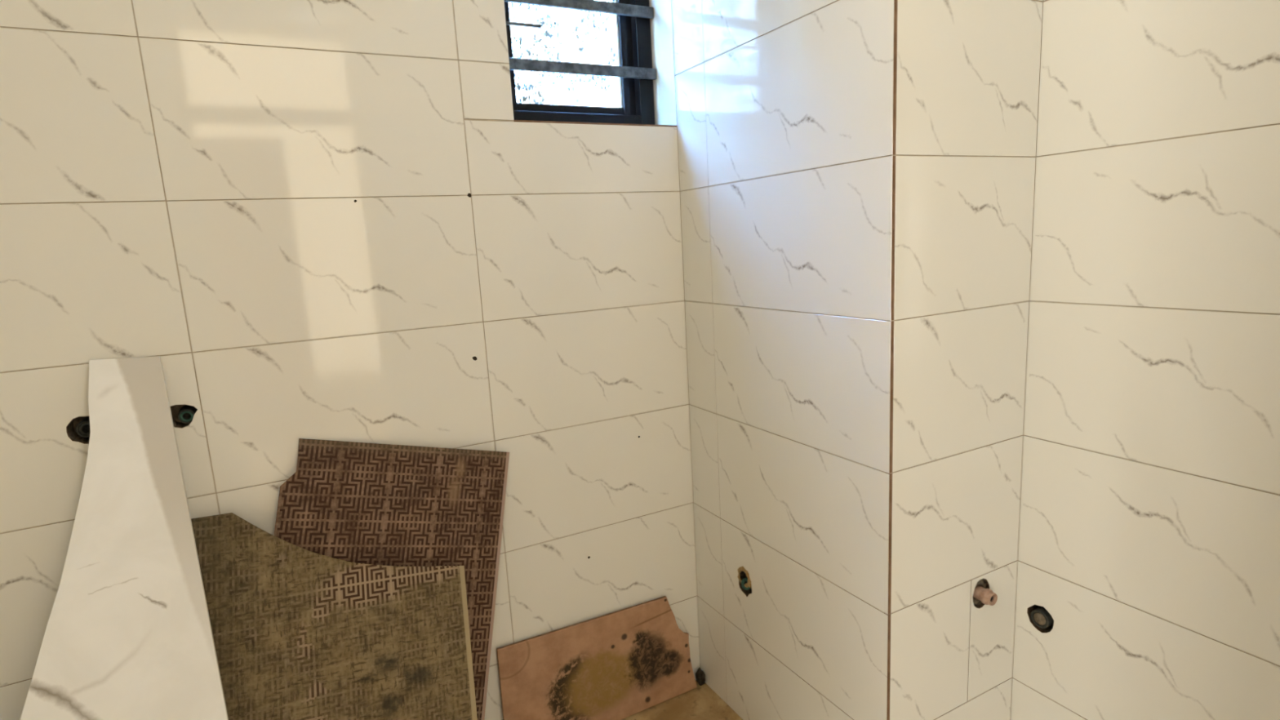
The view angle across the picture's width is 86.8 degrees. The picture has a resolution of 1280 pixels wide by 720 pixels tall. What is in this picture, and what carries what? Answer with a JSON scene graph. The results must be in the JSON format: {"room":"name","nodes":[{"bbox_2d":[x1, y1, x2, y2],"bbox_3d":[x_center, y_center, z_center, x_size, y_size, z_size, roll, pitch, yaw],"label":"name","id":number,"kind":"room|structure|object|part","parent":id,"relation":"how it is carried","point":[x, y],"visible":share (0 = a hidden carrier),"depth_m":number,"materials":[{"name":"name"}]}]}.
{"room":"building under construction","nodes":[
{"label":"building under construction","id":0,"kind":"room"},
{"bbox_2d":[0,0,700,719],"bbox_3d":[-0.821,-0.220,1.526,2.100,2.740,0.241,-8,11,-27],"label":"wall","id":1,"kind":"structure","parent":0,"point":[322,220],"depth_m":1.47,"materials":[{"name":"tile"}]},
{"bbox_2d":[75,416,90,437],"bbox_3d":[-1.085,0.132,1.333,0.034,0.034,0.044,-8,11,-27],"label":"pipe fitting","id":2,"kind":"object","parent":1,"relation":"attached to","point":[82,428],"visible":0.6,"depth_m":1.31,"materials":[{"name":"black plastic"}]},
{"bbox_2d":[177,404,196,423],"bbox_3d":[-0.940,0.112,1.408,0.031,0.033,0.047,-8,11,-27],"label":"pipe fitting","id":3,"kind":"object","parent":1,"relation":"attached to","point":[185,415],"visible":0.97,"depth_m":1.39,"materials":[{"name":"green plastic"}]},
{"bbox_2d":[503,0,676,127],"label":"window","id":4,"kind":"structure","parent":1,"relation":"in","point":[634,73],"depth_m":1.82,"materials":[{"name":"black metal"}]},
{"bbox_3d":[-0.311,-0.853,1.720,0.127,0.008,0.006,-8,11,-27],"label":"stay rod","id":5,"kind":"part","parent":4,"relation":"part of","materials":[{"name":"metal"}]},
{"bbox_3d":[-0.203,-0.917,1.792,0.316,0.484,0.005,-8,11,-27],"label":"pane","id":6,"kind":"part","parent":4,"relation":"part of","materials":[{"name":"clear glass"}]},
{"bbox_3d":[-0.191,-0.919,1.795,0.371,0.514,0.035,-8,11,-27],"label":"sash","id":7,"kind":"part","parent":4,"relation":"part of","materials":[{"name":"black metal"}]},
{"bbox_2d":[621,680,742,719],"bbox_3d":[0.007,1.269,0.897,2.640,0.100,2.120,-8,11,-27],"label":"floor","id":8,"kind":"structure","parent":0,"point":[700,703],"depth_m":1.98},
{"bbox_2d":[20,355,228,719],"bbox_3d":[-0.998,0.624,1.158,0.534,1.189,0.442,-8,11,-27],"label":"slab offcut","id":9,"kind":"object","parent":8,"relation":"on","point":[128,635],"visible":1,"depth_m":1.24,"materials":[{"name":"white tile"}]},
{"bbox_2d":[191,512,477,719],"bbox_3d":[-0.617,0.736,1.383,0.595,0.850,0.369,-8,11,-25],"label":"tile","id":10,"kind":"structure","parent":8,"relation":"on","point":[299,633],"depth_m":1.41,"materials":[{"name":"brown tile"}]},
{"bbox_2d":[274,438,509,719],"bbox_3d":[-0.515,0.636,1.539,0.559,0.962,0.220,-8,11,-24],"label":"tile","id":11,"kind":"structure","parent":8,"relation":"on","point":[366,503],"depth_m":1.56,"materials":[{"name":"brown tile"}]},
{"bbox_2d":[496,595,697,719],"bbox_3d":[-0.101,0.876,1.915,0.594,0.328,0.028,-8,11,-27],"label":"tile","id":12,"kind":"structure","parent":8,"relation":"on","point":[622,664],"depth_m":1.90,"materials":[{"name":"tile"}]},
{"bbox_2d":[695,667,705,685],"bbox_3d":[0.187,0.975,2.080,0.029,0.069,0.028,-8,11,-27],"label":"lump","id":13,"kind":"object","parent":8,"relation":"on","point":[700,674],"visible":1,"depth_m":2.07,"materials":[{"name":"black"}]},
{"bbox_2d":[671,0,897,719],"bbox_3d":[0.320,-0.315,1.709,0.200,2.740,0.971,-8,11,-27],"label":"wall","id":14,"kind":"structure","parent":0,"point":[786,109],"depth_m":1.53,"materials":[{"name":"tile"}]},
{"bbox_2d":[737,566,751,590],"bbox_3d":[0.303,0.586,1.828,0.063,0.075,0.065,-6,10,-15],"label":"pipe fitting","id":15,"kind":"object","parent":14,"relation":"attached to","point":[745,582],"visible":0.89,"depth_m":1.81,"materials":[{"name":"green plastic"}]},
{"bbox_2d":[741,577,751,590],"bbox_3d":[0.304,0.602,1.832,0.056,0.031,0.031,4,4,-37],"label":"water pipe","id":16,"kind":"object","parent":15,"relation":"attached to","point":[745,582],"depth_m":1.81,"materials":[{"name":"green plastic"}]},
{"bbox_2d":[886,0,1043,719],"bbox_3d":[0.636,-0.278,1.397,0.457,2.740,0.120,-8,11,-27],"label":"wall","id":17,"kind":"structure","parent":0,"point":[967,75],"depth_m":1.37,"materials":[{"name":"tile"}]},
{"bbox_2d":[972,578,997,605],"bbox_3d":[0.755,0.518,1.522,0.068,0.063,0.082,-8,11,-27],"label":"pipe fitting","id":18,"kind":"object","parent":17,"relation":"attached to","point":[986,596],"visible":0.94,"depth_m":1.50,"materials":[{"name":"plastic"}]},
{"bbox_2d":[1009,0,1279,719],"bbox_3d":[1.195,-0.223,0.911,0.150,2.740,1.369,-8,11,-27],"label":"wall","id":19,"kind":"structure","parent":0,"point":[1148,538],"depth_m":1.26,"materials":[{"name":"tile"}]},
{"bbox_2d":[1031,606,1053,628],"bbox_3d":[0.926,0.583,1.544,0.058,0.042,0.042,-8,11,-27],"label":"pipe fitting","id":20,"kind":"object","parent":19,"relation":"attached to","point":[1041,617],"visible":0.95,"depth_m":1.53,"materials":[{"name":"grey plastic"}]}
]}

